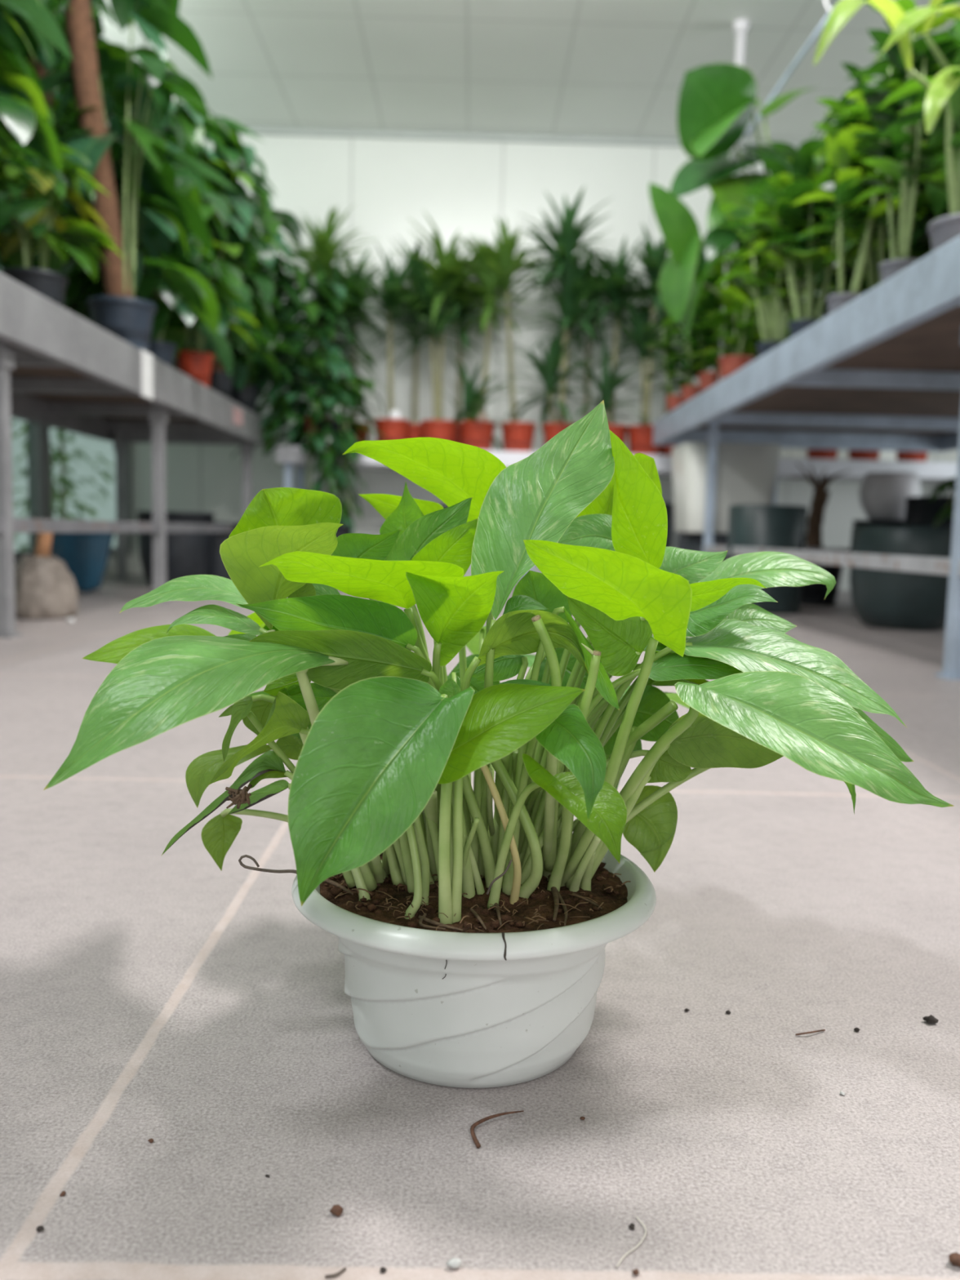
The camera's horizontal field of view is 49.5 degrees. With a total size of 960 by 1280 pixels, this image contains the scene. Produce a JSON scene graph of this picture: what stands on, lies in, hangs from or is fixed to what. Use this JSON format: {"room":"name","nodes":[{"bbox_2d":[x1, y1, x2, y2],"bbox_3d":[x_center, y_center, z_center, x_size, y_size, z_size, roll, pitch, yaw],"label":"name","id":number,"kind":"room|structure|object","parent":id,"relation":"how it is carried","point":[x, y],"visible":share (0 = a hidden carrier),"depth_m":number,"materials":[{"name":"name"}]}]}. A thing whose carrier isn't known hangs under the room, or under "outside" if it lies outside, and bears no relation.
{"room":"plant shop","nodes":[
{"label":"plant shop","id":0,"kind":"room"},
{"bbox_2d":[14,90,136,577],"bbox_3d":[-1.938,-1.122,1.251,0.100,2.440,9.150,1,6,-1],"label":"wall","id":1,"kind":"structure","parent":0,"point":[111,569],"depth_m":5.57,"materials":[{"name":"paint"}]},
{"bbox_2d":[13,421,46,564],"bbox_3d":[-1.964,-1.330,4.195,0.060,2.050,0.850,1,6,-1],"label":"window","id":2,"kind":"structure","parent":1,"relation":"in","point":[36,451],"depth_m":4.64,"materials":[{"name":"metal"}]},
{"bbox_2d":[44,425,133,557],"bbox_3d":[-1.972,-1.436,5.214,0.060,2.050,1.200,1,6,-1],"label":"window","id":3,"kind":"structure","parent":1,"relation":"in","point":[113,553],"depth_m":5.81,"materials":[{"name":"metal"}]},
{"bbox_2d":[291,838,656,1088],"bbox_3d":[-0.004,0.174,0.581,0.199,0.095,0.199,1,6,-1],"label":"pot","id":4,"kind":"object","parent":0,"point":[473,983],"depth_m":0.52,"materials":[{"name":"plastic"}]},
{"bbox_2d":[459,420,496,450],"bbox_3d":[-0.013,-1.057,5.440,0.190,0.155,0.190,1,6,-1],"label":"pot","id":5,"kind":"object","parent":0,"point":[479,433],"depth_m":5.37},
{"bbox_2d":[0,573,959,1279],"bbox_3d":[0.530,0.195,1.457,5.100,0.100,9.250,1,6,-1],"label":"floor","id":6,"kind":"structure","parent":0,"point":[177,1001],"depth_m":0.56,"materials":[{"name":"concrete"}]},
{"bbox_2d":[35,1225,44,1231],"bbox_3d":[-0.175,0.234,0.413,0.003,0.002,0.003,-4,8,-40],"label":"crumb","id":7,"kind":"object","parent":6,"relation":"on","point":[39,1228],"visible":1,"depth_m":0.41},
{"bbox_2d":[14,554,78,619],"bbox_3d":[-1.296,-0.159,3.073,0.205,0.183,0.200,1,6,-1],"label":"sack","id":8,"kind":"object","parent":6,"relation":"on","point":[45,588],"visible":0.91,"depth_m":3.01,"materials":[{"name":"fabric"}]},
{"bbox_2d":[33,518,52,556],"bbox_3d":[-1.284,-0.287,3.065,0.062,0.141,0.044,1,6,-1],"label":"wooden stick","id":9,"kind":"object","parent":8,"relation":"in","point":[43,542],"visible":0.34,"depth_m":3.05,"materials":[{"name":"beige wood"}]},
{"bbox_2d":[50,532,115,592],"bbox_3d":[-1.635,-0.330,4.264,0.276,0.262,0.276,1,6,-1],"label":"glazed pot","id":10,"kind":"object","parent":6,"relation":"on","point":[86,556],"visible":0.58,"depth_m":4.18,"materials":[{"name":"ceramic"}]},
{"bbox_2d":[0,272,266,638],"bbox_3d":[-1.466,-0.488,3.079,0.792,0.827,4.450,1,6,-1],"label":"bench","id":11,"kind":"object","parent":6,"relation":"on","point":[60,370],"visible":0.91,"depth_m":3.66,"materials":[{"name":"metal"}]},
{"bbox_2d":[0,266,68,306],"bbox_3d":[-1.208,-0.930,2.830,0.170,0.120,0.170,1,6,-1],"label":"pot","id":12,"kind":"object","parent":11,"relation":"on","point":[51,285],"depth_m":2.77,"materials":[{"name":"black plastic"}]},
{"bbox_2d":[0,0,72,205],"bbox_3d":[-1.194,-1.283,2.292,0.491,0.934,0.580,6,7,36],"label":"philodendron","id":13,"kind":"object","parent":11,"relation":"on","point":[25,126],"visible":1,"depth_m":2.38,"materials":[{"name":"green plant"}]},
{"bbox_2d":[0,0,77,269],"bbox_3d":[-1.523,-1.654,2.986,0.662,1.514,0.608,-2,7,-32],"label":"philodendron","id":14,"kind":"object","parent":11,"relation":"on","point":[33,36],"visible":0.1,"depth_m":3.11,"materials":[{"name":"green plant"}]},
{"bbox_2d":[0,0,124,306],"bbox_3d":[-1.516,-1.691,3.660,0.635,1.448,0.600,1,6,-1],"label":"philodendron","id":15,"kind":"object","parent":11,"relation":"on","point":[42,68],"visible":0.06,"depth_m":3.58,"materials":[{"name":"green plant"}]},
{"bbox_2d":[0,144,124,306],"bbox_3d":[-1.178,-1.092,2.803,0.403,0.450,0.411,1,6,-1],"label":"potted plant","id":16,"kind":"object","parent":11,"relation":"on","point":[19,247],"visible":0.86,"depth_m":2.80,"materials":[{"name":"green plant"}]},
{"bbox_2d":[53,88,173,362],"bbox_3d":[-1.535,-1.681,4.239,0.634,1.309,0.668,1,6,-1],"label":"philodendron","id":17,"kind":"object","parent":11,"relation":"on","point":[66,305],"visible":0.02,"depth_m":4.11,"materials":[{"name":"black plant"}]},
{"bbox_2d":[87,295,156,352],"bbox_3d":[-1.142,-0.997,3.326,0.210,0.155,0.210,1,6,-1],"label":"pot","id":18,"kind":"object","parent":11,"relation":"on","point":[130,318],"depth_m":3.25,"materials":[{"name":"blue plastic"}]},
{"bbox_2d":[31,0,238,352],"bbox_3d":[-1.139,-1.566,3.302,0.644,1.292,0.538,-2,7,-30],"label":"philodendron","id":19,"kind":"object","parent":11,"relation":"on","point":[103,76],"visible":0.84,"depth_m":3.27,"materials":[{"name":"green plant"}]},
{"bbox_2d":[67,54,244,378],"bbox_3d":[-1.169,-1.506,3.724,0.581,1.086,0.619,-1,7,-26],"label":"philodendron","id":20,"kind":"object","parent":11,"relation":"on","point":[166,343],"visible":0.3,"depth_m":3.65,"materials":[{"name":"green plant"}]},
{"bbox_2d":[148,340,176,367],"bbox_3d":[-1.186,-1.025,3.805,0.150,0.110,0.150,1,6,-1],"label":"pot","id":21,"kind":"object","parent":11,"relation":"on","point":[161,350],"depth_m":3.75,"materials":[{"name":"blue plastic"}]},
{"bbox_2d":[175,351,213,387],"bbox_3d":[-1.159,-1.085,4.222,0.156,0.145,0.156,1,6,-1],"label":"pot","id":22,"kind":"object","parent":11,"relation":"on","point":[197,365],"depth_m":4.16,"materials":[{"name":"plastic"}]},
{"bbox_2d":[164,115,274,387],"bbox_3d":[-1.152,-1.567,4.194,0.666,1.111,0.597,4,6,23],"label":"philodendron","id":23,"kind":"object","parent":11,"relation":"on","point":[196,362],"visible":0.35,"depth_m":4.14,"materials":[{"name":"green plant"}]},
{"bbox_2d":[209,370,234,399],"bbox_3d":[-1.183,-1.122,4.650,0.170,0.130,0.170,1,6,-1],"label":"pot","id":24,"kind":"object","parent":11,"relation":"on","point":[220,382],"depth_m":4.59,"materials":[{"name":"black plastic"}]},
{"bbox_2d":[173,143,299,399],"bbox_3d":[-1.175,-1.616,4.582,0.675,1.128,0.677,6,8,40],"label":"philodendron","id":25,"kind":"object","parent":11,"relation":"on","point":[220,382],"visible":0.16,"depth_m":4.61,"materials":[{"name":"green plant"}]},
{"bbox_2d":[230,384,259,413],"bbox_3d":[-1.156,-1.163,5.058,0.170,0.130,0.170,1,6,-1],"label":"pot","id":26,"kind":"object","parent":11,"relation":"on","point":[247,397],"depth_m":5.00,"materials":[{"name":"black plastic"}]},
{"bbox_2d":[225,195,324,413],"bbox_3d":[-1.155,-1.609,5.005,0.739,1.028,0.754,7,8,41],"label":"philodendron","id":27,"kind":"object","parent":11,"relation":"on","point":[270,220],"visible":0.34,"depth_m":4.99,"materials":[{"name":"green plant"}]},
{"bbox_2d":[136,511,214,586],"bbox_3d":[-1.410,-0.422,4.834,0.347,0.340,0.347,1,6,-1],"label":"tub","id":28,"kind":"object","parent":6,"relation":"on","point":[188,553],"visible":0.58,"depth_m":4.71,"materials":[{"name":"black plastic"}]},
{"bbox_2d":[208,521,238,580],"bbox_3d":[-1.239,-0.413,4.974,0.265,0.300,0.265,1,6,-1],"label":"tub","id":29,"kind":"object","parent":6,"relation":"on","point":[217,567],"visible":0.13,"depth_m":4.85,"materials":[{"name":"black plastic"}]},
{"bbox_2d":[324,1266,346,1278],"bbox_3d":[-0.054,0.239,0.393,0.009,0.001,0.002,-2,7,-33],"label":"twig","id":30,"kind":"object","parent":6,"relation":"on","point":[342,1270],"visible":1,"depth_m":0.39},
{"bbox_2d":[329,1204,343,1216],"bbox_3d":[-0.059,0.234,0.428,0.005,0.003,0.005,5,7,33],"label":"crumb","id":31,"kind":"object","parent":6,"relation":"on","point":[336,1210],"visible":1,"depth_m":0.43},
{"bbox_2d":[336,524,352,537],"bbox_3d":[-0.794,-0.418,5.128,0.326,0.300,0.326,1,6,-1],"label":"tub","id":32,"kind":"object","parent":6,"relation":"on","point":[344,529],"visible":0.12,"depth_m":5.03,"materials":[{"name":"black plastic"}]},
{"bbox_2d":[446,1257,462,1268],"bbox_3d":[-0.010,0.238,0.399,0.006,0.004,0.005,-2,7,-33],"label":"stone","id":33,"kind":"object","parent":6,"relation":"on","point":[454,1263],"visible":1,"depth_m":0.40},
{"bbox_2d":[470,1110,524,1148],"bbox_3d":[0.005,0.229,0.494,0.013,0.003,0.038,6,7,35],"label":"twig","id":34,"kind":"object","parent":6,"relation":"on","point":[473,1126],"visible":1,"depth_m":0.49,"materials":[{"name":"wood"}]},
{"bbox_2d":[43,400,954,1088],"bbox_3d":[0.009,0.040,0.619,0.470,0.354,0.344,1,6,-1],"label":"pothos","id":35,"kind":"object","parent":6,"relation":"on","point":[473,942],"visible":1,"depth_m":0.53,"materials":[{"name":"plant"}]},
{"bbox_2d":[276,445,956,578],"bbox_3d":[0.881,-0.623,5.593,3.850,0.695,0.520,1,6,-1],"label":"display shelf","id":36,"kind":"object","parent":6,"relation":"on","point":[291,456],"visible":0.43,"depth_m":5.31,"materials":[{"name":"metal"}]},
{"bbox_2d":[230,271,390,533],"bbox_3d":[-0.870,-1.155,5.314,0.770,1.353,0.831,-3,7,-35],"label":"potted plant","id":37,"kind":"object","parent":36,"relation":"on","point":[336,434],"visible":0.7,"depth_m":5.15,"materials":[{"name":"green plant"}]},
{"bbox_2d":[317,418,349,446],"bbox_3d":[-0.757,-1.060,5.374,0.180,0.140,0.180,1,6,-1],"label":"pot","id":38,"kind":"object","parent":36,"relation":"on","point":[335,423],"depth_m":5.30,"materials":[{"name":"plastic"}]},
{"bbox_2d":[277,203,394,440],"bbox_3d":[-0.794,-1.612,5.311,0.714,1.249,0.614,1,6,-1],"label":"dracaena","id":39,"kind":"object","parent":36,"relation":"on","point":[323,252],"visible":0.53,"depth_m":5.28,"materials":[{"name":"plant"}]},
{"bbox_2d":[303,417,335,440],"bbox_3d":[-0.824,-1.076,5.432,0.190,0.155,0.190,1,6,-1],"label":"pot","id":40,"kind":"object","parent":39,"relation":"on","point":[307,420],"depth_m":5.36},
{"bbox_2d":[305,244,413,441],"bbox_3d":[-0.649,-1.557,5.489,0.679,1.109,0.488,1,6,-1],"label":"dracaena","id":41,"kind":"object","parent":36,"relation":"on","point":[358,274],"visible":0.22,"depth_m":5.54,"materials":[{"name":"plant"}]},
{"bbox_2d":[349,422,370,441],"bbox_3d":[-0.688,-1.095,5.652,0.190,0.155,0.190,1,6,-1],"label":"pot","id":42,"kind":"object","parent":41,"relation":"on","point":[366,432],"depth_m":5.59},
{"bbox_2d":[320,240,456,440],"bbox_3d":[-0.463,-1.507,5.330,0.704,1.051,0.622,4,6,20],"label":"dracaena","id":43,"kind":"object","parent":36,"relation":"on","point":[397,428],"visible":0.88,"depth_m":5.33,"materials":[{"name":"plant"}]},
{"bbox_2d":[373,418,409,440],"bbox_3d":[-0.461,-1.067,5.436,0.190,0.155,0.190,1,6,-1],"label":"pot","id":44,"kind":"object","parent":43,"relation":"on","point":[393,428],"depth_m":5.36,"materials":[{"name":"plastic"}]},
{"bbox_2d":[366,235,466,438],"bbox_3d":[-0.335,-1.568,5.508,0.679,1.143,0.425,1,6,-1],"label":"dracaena","id":45,"kind":"object","parent":36,"relation":"on","point":[415,429],"visible":0.32,"depth_m":5.56,"materials":[{"name":"plant"}]},
{"bbox_2d":[406,423,422,438],"bbox_3d":[-0.357,-1.087,5.655,0.190,0.155,0.190,1,6,-1],"label":"pot","id":46,"kind":"object","parent":45,"relation":"on","point":[415,430],"depth_m":5.57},
{"bbox_2d":[363,208,509,440],"bbox_3d":[-0.228,-1.583,5.336,0.784,1.213,0.614,1,6,-1],"label":"dracaena","id":47,"kind":"object","parent":36,"relation":"on","point":[437,427],"visible":0.85,"depth_m":5.34,"materials":[{"name":"plant"}]},
{"bbox_2d":[420,419,457,440],"bbox_3d":[-0.216,-1.061,5.438,0.190,0.155,0.190,1,6,-1],"label":"pot","id":48,"kind":"object","parent":47,"relation":"on","point":[438,428],"depth_m":5.36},
{"bbox_2d":[395,248,506,443],"bbox_3d":[-0.149,-1.545,5.469,0.690,1.113,0.512,1,6,-1],"label":"dracaena","id":49,"kind":"object","parent":36,"relation":"on","point":[464,318],"visible":0.4,"depth_m":5.55,"materials":[{"name":"plant"}]},
{"bbox_2d":[453,424,462,443],"bbox_3d":[-0.121,-1.082,5.658,0.190,0.155,0.190,1,6,-1],"label":"pot","id":50,"kind":"object","parent":49,"relation":"on","point":[458,437],"depth_m":5.57,"materials":[{"name":"plastic"}]},
{"bbox_2d":[428,225,546,451],"bbox_3d":[0.021,-1.545,5.347,0.686,1.232,0.607,1,6,-1],"label":"dracaena","id":51,"kind":"object","parent":36,"relation":"on","point":[477,430],"visible":0.82,"depth_m":5.36,"materials":[{"name":"plant"}]},
{"bbox_2d":[445,215,559,451],"bbox_3d":[0.160,-1.591,5.349,0.699,1.245,0.590,1,6,-1],"label":"dracaena","id":52,"kind":"object","parent":36,"relation":"on","point":[520,437],"visible":0.83,"depth_m":5.37,"materials":[{"name":"plant"}]},
{"bbox_2d":[488,186,630,444],"bbox_3d":[0.401,-1.629,5.325,0.783,1.337,0.628,1,6,-1],"label":"dracaena","id":53,"kind":"object","parent":36,"relation":"on","point":[565,264],"visible":0.93,"depth_m":5.32,"materials":[{"name":"plant"}]},
{"bbox_2d":[542,422,572,444],"bbox_3d":[0.417,-1.047,5.445,0.190,0.155,0.190,1,6,-1],"label":"pot","id":54,"kind":"object","parent":53,"relation":"on","point":[550,429],"depth_m":5.37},
{"bbox_2d":[524,244,641,416],"bbox_3d":[0.574,-1.533,5.519,0.644,1.114,0.424,0,6,-15],"label":"dracaena","id":55,"kind":"object","parent":36,"relation":"on","point":[597,291],"visible":0.2,"depth_m":5.57,"materials":[{"name":"plant"}]},
{"bbox_2d":[542,234,681,443],"bbox_3d":[0.682,-1.520,5.362,0.741,1.126,0.584,1,6,-1],"label":"dracaena","id":56,"kind":"object","parent":36,"relation":"on","point":[610,382],"visible":0.62,"depth_m":5.36,"materials":[{"name":"plant"}]},
{"bbox_2d":[608,424,628,443],"bbox_3d":[0.678,-1.040,5.447,0.190,0.155,0.190,1,6,-1],"label":"pot","id":57,"kind":"object","parent":56,"relation":"on","point":[620,430],"depth_m":5.37,"materials":[{"name":"plastic"}]},
{"bbox_2d":[575,222,684,454],"bbox_3d":[0.881,-1.544,5.370,0.696,1.181,0.633,-1,6,-22],"label":"dracaena","id":58,"kind":"object","parent":36,"relation":"on","point":[640,437],"visible":0.72,"depth_m":5.36,"materials":[{"name":"plant"}]},
{"bbox_2d":[626,425,659,454],"bbox_3d":[0.860,-1.036,5.449,0.190,0.155,0.190,1,6,-1],"label":"pot","id":59,"kind":"object","parent":58,"relation":"on","point":[640,437],"depth_m":5.38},
{"bbox_2d":[605,273,681,455],"bbox_3d":[1.026,-1.510,5.545,0.626,1.087,0.488,-1,6,-25],"label":"dracaena","id":60,"kind":"object","parent":36,"relation":"on","point":[665,450],"visible":0.05,"depth_m":5.59,"materials":[{"name":"plant"}]},
{"bbox_2d":[657,444,676,455],"bbox_3d":[1.013,-1.055,5.670,0.190,0.155,0.190,1,6,-1],"label":"pot","id":61,"kind":"object","parent":60,"relation":"on","point":[665,450],"depth_m":5.60,"materials":[{"name":"plastic"}]},
{"bbox_2d":[802,264,838,459],"bbox_3d":[1.830,-1.499,5.361,0.703,1.140,0.619,1,6,-1],"label":"dracaena","id":62,"kind":"object","parent":36,"relation":"on","point":[827,454],"visible":0.04,"depth_m":5.39,"materials":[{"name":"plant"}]},
{"bbox_2d":[806,448,838,459],"bbox_3d":[1.796,-1.014,5.459,0.190,0.155,0.190,1,6,-1],"label":"pot","id":63,"kind":"object","parent":62,"relation":"on","point":[827,454],"depth_m":5.40,"materials":[{"name":"plastic"}]},
{"bbox_2d":[822,308,879,460],"bbox_3d":[2.049,-1.509,5.353,0.747,1.173,0.617,1,6,-1],"label":"dracaena","id":64,"kind":"object","parent":36,"relation":"on","point":[860,455],"visible":0.02,"depth_m":5.40,"materials":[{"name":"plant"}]},
{"bbox_2d":[848,449,879,460],"bbox_3d":[2.015,-1.009,5.462,0.190,0.155,0.190,1,6,-1],"label":"pot","id":65,"kind":"object","parent":64,"relation":"on","point":[860,455],"depth_m":5.40,"materials":[{"name":"plastic"}]},
{"bbox_2d":[895,450,928,462],"bbox_3d":[2.290,-1.498,5.402,0.758,1.152,0.537,1,6,-1],"label":"dracaena","id":66,"kind":"object","parent":36,"relation":"on","point":[900,455],"visible":0.06,"depth_m":5.41,"materials":[{"name":"plastic"}]},
{"bbox_2d":[616,1216,646,1267],"bbox_3d":[0.061,0.240,0.414,0.006,0.001,0.032,4,6,22],"label":"pale fibre","id":67,"kind":"object","parent":6,"relation":"on","point":[637,1217],"visible":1,"depth_m":0.41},
{"bbox_2d":[665,502,674,546],"bbox_3d":[0.883,-0.506,5.605,0.306,0.460,0.306,1,6,-1],"label":"tub","id":68,"kind":"object","parent":6,"relation":"on","point":[669,506],"visible":0.12,"depth_m":5.50,"materials":[{"name":"black plastic"}]},
{"bbox_2d":[677,532,728,561],"bbox_3d":[1.088,-0.334,4.750,0.400,0.303,0.400,1,6,-1],"label":"pot","id":69,"kind":"object","parent":6,"relation":"on","point":[686,540],"visible":0.05,"depth_m":4.61,"materials":[{"name":"black plastic"}]},
{"bbox_2d":[671,441,780,533],"bbox_3d":[1.097,-0.678,4.714,0.420,0.389,0.420,1,6,-1],"label":"square planter","id":70,"kind":"object","parent":69,"relation":"on","point":[746,474],"visible":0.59,"depth_m":4.52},
{"bbox_2d":[727,504,808,614],"bbox_3d":[1.109,-0.315,4.048,0.296,0.410,0.296,1,6,-1],"label":"planter","id":71,"kind":"object","parent":6,"relation":"on","point":[753,526],"visible":0.64,"depth_m":3.92,"materials":[{"name":"ceramic"}]},
{"bbox_2d":[653,235,959,679],"bbox_3d":[1.599,-0.412,2.961,1.460,0.850,4.550,1,6,-1],"label":"bench","id":72,"kind":"object","parent":6,"relation":"on","point":[881,371],"visible":0.9,"depth_m":3.25,"materials":[{"name":"metal"}]},
{"bbox_2d":[640,324,697,413],"bbox_3d":[0.946,-1.277,4.965,0.370,0.427,0.268,4,6,22],"label":"plant","id":73,"kind":"object","parent":72,"relation":"on","point":[673,401],"visible":0.58,"depth_m":4.95,"materials":[{"name":"green plant"}]},
{"bbox_2d":[661,272,720,404],"bbox_3d":[1.010,-1.354,4.623,0.430,0.653,0.374,1,6,-1],"label":"plant","id":74,"kind":"object","parent":72,"relation":"on","point":[689,391],"visible":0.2,"depth_m":4.62,"materials":[{"name":"green plant"}]},
{"bbox_2d":[675,256,763,393],"bbox_3d":[1.009,-1.293,4.319,0.354,0.595,0.346,-3,7,-37],"label":"plant","id":75,"kind":"object","parent":72,"relation":"on","point":[706,301],"visible":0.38,"depth_m":4.30,"materials":[{"name":"green plant"}]},
{"bbox_2d":[719,148,733,381],"bbox_3d":[0.976,-1.469,4.139,0.012,0.980,0.012,4,6,22],"label":"stake","id":76,"kind":"object","parent":72,"relation":"on","point":[731,157],"visible":0.2,"depth_m":4.13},
{"bbox_2d":[648,62,821,341],"bbox_3d":[0.974,-1.573,4.074,0.681,1.200,0.466,1,6,-1],"label":"leaf plant","id":77,"kind":"object","parent":72,"relation":"on","point":[717,104],"visible":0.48,"depth_m":3.97,"materials":[{"name":"green plant"}]},
{"bbox_2d":[697,286,772,381],"bbox_3d":[0.994,-1.145,3.989,0.270,0.367,0.379,1,6,-1],"label":"plant","id":78,"kind":"object","parent":72,"relation":"on","point":[735,314],"visible":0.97,"depth_m":3.94,"materials":[{"name":"green plant"}]},
{"bbox_2d":[679,237,820,386],"bbox_3d":[1.245,-1.468,4.721,0.645,0.871,0.676,5,7,34],"label":"plant","id":79,"kind":"object","parent":72,"relation":"on","point":[740,246],"visible":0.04,"depth_m":4.57,"materials":[{"name":"green plant"}]},
{"bbox_2d":[714,160,828,357],"bbox_3d":[0.986,-1.221,3.466,0.421,0.625,0.412,1,6,-1],"label":"plant","id":80,"kind":"object","parent":72,"relation":"on","point":[758,277],"visible":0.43,"depth_m":3.47,"materials":[{"name":"green plant"}]},
{"bbox_2d":[738,138,855,337],"bbox_3d":[0.991,-1.180,3.108,0.420,0.617,0.381,-3,8,-38],"label":"plant","id":81,"kind":"object","parent":72,"relation":"on","point":[796,219],"visible":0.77,"depth_m":3.10,"materials":[{"name":"green plant"}]},
{"bbox_2d":[772,83,919,327],"bbox_3d":[1.327,-1.378,3.523,0.623,0.943,0.617,3,6,16],"label":"plant","id":82,"kind":"object","parent":72,"relation":"on","point":[849,270],"visible":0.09,"depth_m":3.46,"materials":[{"name":"green plant"}]},
{"bbox_2d":[791,91,925,315],"bbox_3d":[1.035,-1.147,2.792,0.332,0.618,0.330,-3,8,-39],"label":"plant","id":83,"kind":"object","parent":72,"relation":"on","point":[840,156],"visible":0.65,"depth_m":2.77,"materials":[{"name":"green plant"}]},
{"bbox_2d":[813,0,959,252],"bbox_3d":[0.967,-1.062,2.129,0.343,0.583,0.614,6,8,41],"label":"plant","id":84,"kind":"object","parent":72,"relation":"on","point":[941,93],"visible":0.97,"depth_m":2.15,"materials":[{"name":"green plant"}]},
{"bbox_2d":[815,37,958,289],"bbox_3d":[1.127,-1.242,2.888,0.383,0.792,0.395,1,6,-1],"label":"plant","id":85,"kind":"object","parent":72,"relation":"on","point":[857,73],"visible":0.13,"depth_m":2.87,"materials":[{"name":"green plant"}]},
{"bbox_2d":[836,11,959,285],"bbox_3d":[1.398,-1.302,2.938,0.621,0.915,0.599,1,6,-1],"label":"plant","id":86,"kind":"object","parent":72,"relation":"on","point":[938,206],"visible":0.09,"depth_m":2.93,"materials":[{"name":"green plant"}]},
{"bbox_2d":[844,0,959,283],"bbox_3d":[1.000,-1.130,2.449,0.312,0.653,0.381,1,6,-1],"label":"plant","id":87,"kind":"object","parent":72,"relation":"on","point":[900,160],"visible":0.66,"depth_m":2.40,"materials":[{"name":"green plant"}]},
{"bbox_2d":[795,1029,825,1035],"bbox_3d":[0.189,0.224,0.594,0.020,0.002,0.003,-1,6,-19],"label":"straw","id":88,"kind":"object","parent":6,"relation":"on","point":[820,1030],"visible":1,"depth_m":0.59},
{"bbox_2d":[788,462,851,605],"bbox_3d":[1.482,-0.471,4.588,0.260,0.628,0.261,1,6,-1],"label":"plant","id":89,"kind":"object","parent":6,"relation":"on","point":[814,594],"visible":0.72,"depth_m":4.54,"materials":[{"name":"brown plant"}]},
{"bbox_2d":[852,520,904,526],"bbox_3d":[1.734,-0.323,4.455,0.286,0.372,0.286,1,6,-1],"label":"pot","id":90,"kind":"object","parent":6,"relation":"on","point":[899,522],"visible":0.12,"depth_m":4.32,"materials":[{"name":"black plastic"}]},
{"bbox_2d":[858,471,921,520],"bbox_3d":[1.741,-0.607,4.425,0.250,0.200,0.250,1,6,-1],"label":"round pot","id":91,"kind":"object","parent":90,"relation":"on","point":[882,495],"visible":0.8,"depth_m":4.33,"materials":[{"name":"ceramic"}]},
{"bbox_2d":[849,524,952,630],"bbox_3d":[1.415,-0.209,3.455,0.362,0.335,0.362,1,6,-1],"label":"planter","id":92,"kind":"object","parent":6,"relation":"on","point":[889,599],"visible":0.88,"depth_m":3.32,"materials":[{"name":"plastic"}]},
{"bbox_2d":[904,496,954,526],"bbox_3d":[1.825,-0.328,4.103,0.306,0.460,0.306,1,6,-1],"label":"tub","id":93,"kind":"object","parent":6,"relation":"on","point":[918,512],"visible":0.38,"depth_m":4.00,"materials":[{"name":"black plastic"}]},
{"bbox_2d":[922,1014,938,1023],"bbox_3d":[0.265,0.222,0.612,0.006,0.005,0.007,-2,7,-29],"label":"chip","id":94,"kind":"object","parent":6,"relation":"on","point":[931,1019],"visible":1,"depth_m":0.61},
{"bbox_2d":[926,476,955,525],"bbox_3d":[1.756,-0.342,3.723,0.309,0.561,0.340,5,7,30],"label":"bushy plant","id":95,"kind":"object","parent":6,"relation":"on","point":[948,510],"visible":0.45,"depth_m":3.75,"materials":[{"name":"green plant"}]},
{"bbox_2d":[948,1252,959,1266],"bbox_3d":[0.186,0.242,0.407,0.007,0.004,0.005,1,6,-1],"label":"crumb","id":96,"kind":"object","parent":6,"relation":"on","point":[954,1258],"visible":1,"depth_m":0.41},
{"bbox_2d":[500,422,536,451],"bbox_3d":[0.199,-1.052,5.442,0.190,0.155,0.190,1,6,-1],"label":"pot","id":97,"kind":"object","parent":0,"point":[520,437],"depth_m":5.37,"materials":[{"name":"plastic"}]},
{"bbox_2d":[100,0,959,142],"bbox_3d":[0.592,-2.331,1.196,5.100,0.100,9.250,1,6,-1],"label":"ceiling","id":98,"kind":"structure","parent":0,"point":[572,68],"depth_m":4.77,"materials":[{"name":"paint"}]},
{"bbox_2d":[728,18,750,262],"bbox_3d":[1.083,-1.807,4.467,0.068,1.590,0.068,1,6,-1],"label":"ceiling pipe","id":99,"kind":"object","parent":98,"relation":"attached to","point":[740,27],"visible":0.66,"depth_m":4.38,"materials":[{"name":"metal"}]},
{"bbox_2d":[744,0,838,137],"bbox_3d":[1.323,-2.335,4.126,0.265,0.466,0.640,0,6,-11],"label":"rod","id":100,"kind":"object","parent":98,"relation":"attached to","point":[823,23],"visible":0.74,"depth_m":4.07,"materials":[{"name":"metal"}]},
{"bbox_2d":[823,0,832,12],"bbox_3d":[1.039,-2.141,3.004,0.065,0.627,0.010,1,6,-1],"label":"hanging cord","id":101,"kind":"object","parent":98,"relation":"hanging from","point":[828,10],"visible":0.43,"depth_m":3.03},
{"bbox_2d":[131,134,958,591],"bbox_3d":[0.525,-1.539,5.877,5.100,2.440,0.100,1,6,-1],"label":"wall","id":102,"kind":"structure","parent":0,"point":[464,184],"depth_m":5.75,"materials":[{"name":"paint"}]},
{"bbox_2d":[237,126,801,149],"bbox_3d":[0.554,-2.730,5.689,4.900,0.030,0.030,1,6,-1],"label":"trim","id":103,"kind":"structure","parent":102,"relation":"attached to","point":[256,131],"depth_m":5.67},
{"label":"outside","id":104,"kind":"structure","parent":0,"visible":0},
{"bbox_3d":[-5.539,-0.127,3.863,7.000,0.150,14.200,1,6,-1],"label":"ground","id":105,"kind":"structure","parent":104,"visible":0},
{"bbox_2d":[11,419,115,551],"bbox_3d":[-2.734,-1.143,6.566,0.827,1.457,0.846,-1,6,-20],"label":"shrub","id":106,"kind":"object","parent":105,"relation":"on","point":[66,482],"visible":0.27,"depth_m":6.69,"materials":[{"name":"green plant"}]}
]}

